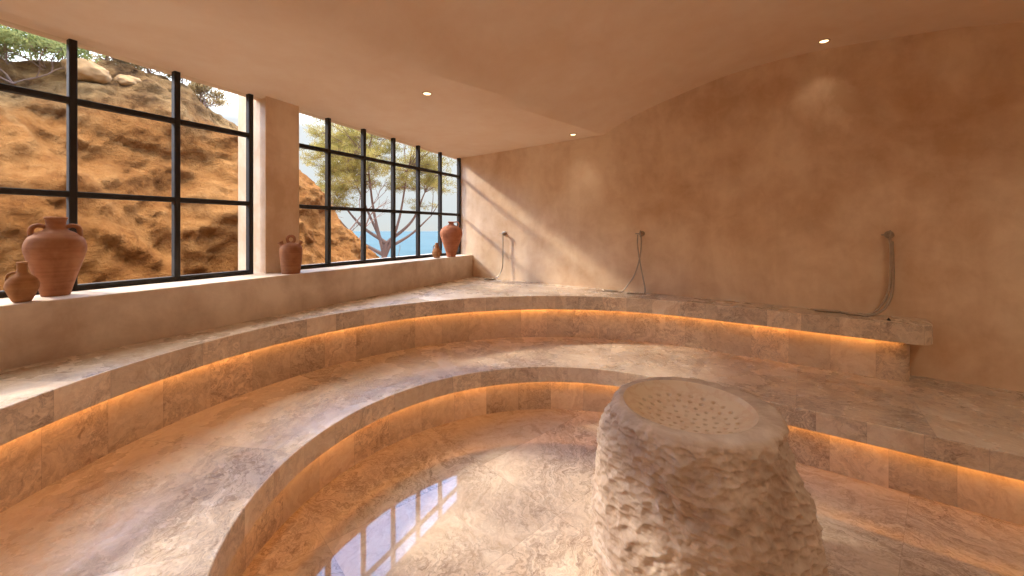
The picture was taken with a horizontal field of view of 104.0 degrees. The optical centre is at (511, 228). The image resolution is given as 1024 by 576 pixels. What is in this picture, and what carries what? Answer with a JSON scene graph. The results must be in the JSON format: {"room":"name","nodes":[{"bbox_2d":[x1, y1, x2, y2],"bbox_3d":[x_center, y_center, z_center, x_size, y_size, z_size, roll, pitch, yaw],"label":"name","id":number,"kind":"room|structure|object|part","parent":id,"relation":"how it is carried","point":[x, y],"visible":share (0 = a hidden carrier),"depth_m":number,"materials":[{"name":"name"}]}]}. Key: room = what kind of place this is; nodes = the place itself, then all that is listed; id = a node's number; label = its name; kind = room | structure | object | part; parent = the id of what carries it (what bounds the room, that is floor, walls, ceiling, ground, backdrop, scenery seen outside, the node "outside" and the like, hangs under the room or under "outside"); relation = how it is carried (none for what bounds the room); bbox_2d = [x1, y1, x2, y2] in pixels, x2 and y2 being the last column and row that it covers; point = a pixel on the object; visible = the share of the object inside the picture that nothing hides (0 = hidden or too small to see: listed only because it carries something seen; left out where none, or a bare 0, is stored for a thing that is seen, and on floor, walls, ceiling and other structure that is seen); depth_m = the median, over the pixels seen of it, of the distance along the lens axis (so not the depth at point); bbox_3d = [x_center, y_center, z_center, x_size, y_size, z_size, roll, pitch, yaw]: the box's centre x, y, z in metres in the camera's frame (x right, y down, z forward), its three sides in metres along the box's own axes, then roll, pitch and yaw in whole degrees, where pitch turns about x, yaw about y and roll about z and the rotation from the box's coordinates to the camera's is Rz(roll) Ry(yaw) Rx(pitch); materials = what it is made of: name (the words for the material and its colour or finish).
{"room":"spa","nodes":[
{"label":"spa","id":0,"kind":"room"},
{"bbox_2d":[0,19,456,273],"bbox_3d":[-2.299,-0.735,3.229,0.500,2.230,6.328,0,0,28],"label":"wall","id":1,"kind":"structure","parent":0,"point":[275,122],"depth_m":3.41,"materials":[{"name":"paint"}]},
{"bbox_2d":[0,39,252,297],"bbox_3d":[-2.736,-0.404,2.187,0.050,1.559,2.516,0,0,28],"label":"window","id":2,"kind":"structure","parent":1,"relation":"in","point":[71,99],"depth_m":2.68,"materials":[{"name":"black metal"}]},
{"bbox_2d":[0,254,472,369],"bbox_3d":[-2.611,0.985,2.425,0.720,1.230,7.966,0,0,27],"label":"window sill","id":3,"kind":"structure","parent":1,"relation":"attached to","point":[41,329],"depth_m":2.59,"materials":[{"name":"paint"}]},
{"bbox_2d":[3,262,39,302],"bbox_3d":[-2.490,0.268,2.033,0.117,0.202,0.117,0,0,0],"label":"clay pot","id":4,"kind":"object","parent":3,"relation":"on","point":[22,286],"visible":1,"depth_m":2.01,"materials":[{"name":"ceramic"}]},
{"bbox_3d":[-2.516,0.237,2.008,0.039,0.048,0.018,0,0,-44],"label":"handle","id":5,"kind":"part","parent":4,"relation":"part of","materials":[{"name":"ceramic"}]},
{"bbox_2d":[22,217,86,296],"bbox_3d":[-2.545,0.151,2.232,0.242,0.436,0.242,0,0,0],"label":"terracotta amphora","id":6,"kind":"object","parent":3,"relation":"on","point":[55,254],"visible":0.98,"depth_m":2.18,"materials":[{"name":"orange ceramic"}]},
{"bbox_3d":[-2.593,0.012,2.186,0.074,0.086,0.030,0,0,-44],"label":"handle","id":7,"kind":"part","parent":6,"relation":"part of","materials":[{"name":"ceramic"}]},
{"bbox_3d":[-2.497,0.012,2.278,0.074,0.086,0.030,0,0,-44],"label":"handle","id":8,"kind":"part","parent":6,"relation":"part of","materials":[{"name":"ceramic"}]},
{"bbox_2d":[278,235,302,273],"bbox_3d":[-1.841,0.208,3.330,0.174,0.322,0.172,0,0,0],"label":"water jug","id":9,"kind":"object","parent":3,"relation":"on","point":[290,253],"visible":1,"depth_m":3.27,"materials":[{"name":"brown ceramic"}]},
{"bbox_3d":[-1.840,0.087,3.330,0.076,0.080,0.023,0,0,-29],"label":"ring handle","id":10,"kind":"part","parent":9,"relation":"part of","materials":[{"name":"ceramic"}]},
{"bbox_2d":[432,243,440,257],"bbox_3d":[-0.965,0.273,5.130,0.119,0.192,0.119,0,0,0],"label":"jug","id":11,"kind":"object","parent":3,"relation":"on","point":[436,253],"visible":1,"depth_m":5.10,"materials":[{"name":"ceramic"}]},
{"bbox_2d":[440,221,461,256],"bbox_3d":[-0.808,0.134,5.320,0.294,0.471,0.294,0,0,0],"label":"jar","id":12,"kind":"object","parent":3,"relation":"on","point":[451,234],"visible":1,"depth_m":5.23,"materials":[{"name":"orange ceramic"}]},
{"bbox_2d":[299,118,460,268],"bbox_3d":[-1.375,-0.372,4.732,0.050,1.493,2.569,0,0,28],"label":"window","id":13,"kind":"structure","parent":1,"relation":"in","point":[327,150],"depth_m":4.43,"materials":[{"name":"black metal"}]},
{"bbox_2d":[0,0,1023,157],"bbox_3d":[0.453,-1.389,1.336,7.346,0.711,6.002,0,0,36],"label":"ceiling","id":14,"kind":"structure","parent":0,"point":[500,75],"depth_m":2.86,"materials":[{"name":"paint"}]},
{"bbox_2d":[422,91,431,95],"bbox_3d":[-0.690,-1.101,3.250,0.084,0.010,0.084,0,0,0],"label":"recessed light","id":15,"kind":"object","parent":14,"relation":"in","point":[426,93],"visible":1,"depth_m":3.24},
{"bbox_2d":[818,38,830,43],"bbox_3d":[2.520,-1.517,3.230,0.084,0.010,0.084,0,0,0],"label":"recessed light","id":16,"kind":"object","parent":14,"relation":"in","point":[822,41],"visible":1,"depth_m":3.23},
{"bbox_2d":[242,409,1023,575],"bbox_3d":[0.430,1.560,1.349,7.499,0.120,6.085,0,0,36],"label":"floor","id":17,"kind":"structure","parent":0,"point":[508,493],"depth_m":2.08,"materials":[{"name":"stone"}]},
{"bbox_2d":[0,337,1023,575],"bbox_3d":[0.419,1.320,1.357,7.426,0.400,6.005,0,0,36],"label":"stone bench","id":18,"kind":"object","parent":17,"relation":"on","point":[202,493],"visible":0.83,"depth_m":2.31,"materials":[{"name":"beige stone"}]},
{"bbox_2d":[0,277,932,512],"bbox_3d":[0.415,0.910,1.360,7.435,0.460,6.005,0,0,36],"label":"stone bench","id":19,"kind":"object","parent":18,"relation":"on","point":[58,417],"visible":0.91,"depth_m":3.03,"materials":[{"name":"beige stone"}]},
{"bbox_2d":[589,377,827,575],"bbox_3d":[0.781,1.122,1.708,0.884,0.756,0.888,0,0,-10],"label":"stone pedestal","id":20,"kind":"object","parent":17,"relation":"on","point":[692,477],"visible":1,"depth_m":1.42,"materials":[{"name":"stone"}]},
{"bbox_3d":[0.748,0.787,1.712,0.524,0.086,0.524,0,0,0],"label":"bowl","id":21,"kind":"part","parent":20,"relation":"part of","materials":[{"name":"stone"}]},
{"bbox_2d":[461,22,1023,391],"bbox_3d":[2.343,-0.150,3.750,7.644,3.600,0.250,0,0,36],"label":"wall","id":22,"kind":"structure","parent":0,"point":[779,182],"depth_m":3.41,"materials":[{"name":"paint"}]},
{"bbox_2d":[484,231,506,279],"bbox_3d":[-0.223,0.352,5.375,0.309,0.655,0.122,0,0,0],"label":"shower","id":23,"kind":"object","parent":22,"relation":"attached to","point":[504,233],"visible":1,"depth_m":5.34,"materials":[{"name":"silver metal"}]},
{"bbox_2d":[601,230,645,293],"bbox_3d":[1.187,0.349,4.267,0.454,0.668,0.158,0,0,12],"label":"shower","id":24,"kind":"object","parent":22,"relation":"attached to","point":[641,233],"visible":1,"depth_m":4.25,"materials":[{"name":"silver metal"}]},
{"bbox_2d":[814,230,894,316],"bbox_3d":[2.727,0.347,3.171,0.523,0.674,0.115,0,0,18],"label":"shower","id":25,"kind":"object","parent":22,"relation":"attached to","point":[889,234],"visible":1,"depth_m":3.10,"materials":[{"name":"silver metal"}]},
{"bbox_3d":[5.000,11.591,11.500,70.000,17.564,47.000,0,0,0],"label":"ground","id":26,"kind":"structure","parent":0,"visible":0},
{"bbox_2d":[331,176,390,230],"bbox_3d":[-5.385,0.747,12.378,3.144,5.339,4.928,0,0,0],"label":"bare tree","id":27,"kind":"object","parent":26,"relation":"on","point":[373,176],"visible":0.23,"depth_m":13.19,"materials":[{"name":"plant"}]},
{"bbox_2d":[299,117,456,257],"bbox_3d":[-4.674,-0.251,14.099,5.849,8.141,4.673,0,0,-4],"label":"pine tree","id":28,"kind":"object","parent":26,"relation":"on","point":[347,141],"visible":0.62,"depth_m":13.90,"materials":[{"name":"green plant"}]},
{"bbox_2d":[331,198,430,254],"bbox_3d":[-3.701,1.138,11.525,4.141,4.138,2.366,0,0,0],"label":"bare shrub","id":29,"kind":"object","parent":26,"relation":"on","point":[383,205],"visible":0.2,"depth_m":11.43,"materials":[{"name":"plant"}]},
{"label":"outside","id":30,"kind":"structure","parent":0,"visible":0},
{"bbox_2d":[0,59,378,290],"bbox_3d":[-7.490,1.588,6.604,10.506,8.193,23.001,0,0,27],"label":"cliff","id":31,"kind":"structure","parent":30,"point":[118,153],"depth_m":5.12,"materials":[{"name":"brown stone"}]},
{"bbox_2d":[0,30,100,70],"bbox_3d":[-6.250,-2.325,5.210,1.164,0.706,1.039,0,0,0],"label":"shrub","id":32,"kind":"object","parent":31,"relation":"on","point":[10,50],"visible":0.38,"depth_m":5.25,"materials":[{"name":"green plant"}]},
{"bbox_2d":[0,25,105,83],"bbox_3d":[-6.249,-2.119,4.784,1.761,1.056,1.260,0,0,-20],"label":"shrub","id":33,"kind":"object","parent":31,"relation":"on","point":[5,30],"visible":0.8,"depth_m":4.92,"materials":[{"name":"green plant"}]},
{"bbox_2d":[61,58,111,83],"bbox_3d":[-5.729,-2.126,5.395,0.408,0.311,0.462,0,0,29],"label":"boulder","id":34,"kind":"object","parent":31,"relation":"on","point":[88,71],"visible":0.7,"depth_m":5.32,"materials":[{"name":"beige stone"}]},
{"bbox_2d":[90,52,149,71],"bbox_3d":[-5.978,-2.628,6.029,0.826,0.554,0.957,0,0,0],"label":"dry shrub","id":35,"kind":"object","parent":31,"relation":"on","point":[92,55],"visible":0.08,"depth_m":6.02,"materials":[{"name":"beige plant"}]},
{"bbox_2d":[113,74,141,85],"bbox_3d":[-5.559,-2.123,5.830,0.311,0.195,0.352,0,0,17],"label":"boulder","id":36,"kind":"object","parent":31,"relation":"on","point":[124,80],"visible":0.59,"depth_m":5.71,"materials":[{"name":"beige stone"}]},
{"bbox_2d":[107,57,166,74],"bbox_3d":[-5.986,-2.549,6.375,0.858,0.740,0.978,0,0,-23],"label":"dry shrub","id":37,"kind":"object","parent":31,"relation":"on","point":[148,71],"visible":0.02,"depth_m":6.35,"materials":[{"name":"beige plant"}]},
{"bbox_2d":[150,69,210,95],"bbox_3d":[-5.478,-2.542,6.734,0.668,0.541,0.938,0,0,0],"label":"dry shrub","id":38,"kind":"object","parent":31,"relation":"on","point":[167,76],"visible":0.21,"depth_m":6.81,"materials":[{"name":"beige plant"}]},
{"bbox_2d":[188,81,231,108],"bbox_3d":[-5.360,-2.360,7.090,0.643,0.538,0.721,0,0,-23],"label":"dry shrub","id":39,"kind":"object","parent":31,"relation":"on","point":[215,94],"visible":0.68,"depth_m":7.05,"materials":[{"name":"beige plant"}]},
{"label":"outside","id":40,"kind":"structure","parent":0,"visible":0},
{"bbox_2d":[353,231,445,257],"bbox_3d":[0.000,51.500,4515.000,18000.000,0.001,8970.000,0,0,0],"label":"sea","id":41,"kind":"structure","parent":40,"point":[428,239],"depth_m":1525.81,"materials":[{"name":"liquid"}]}
]}

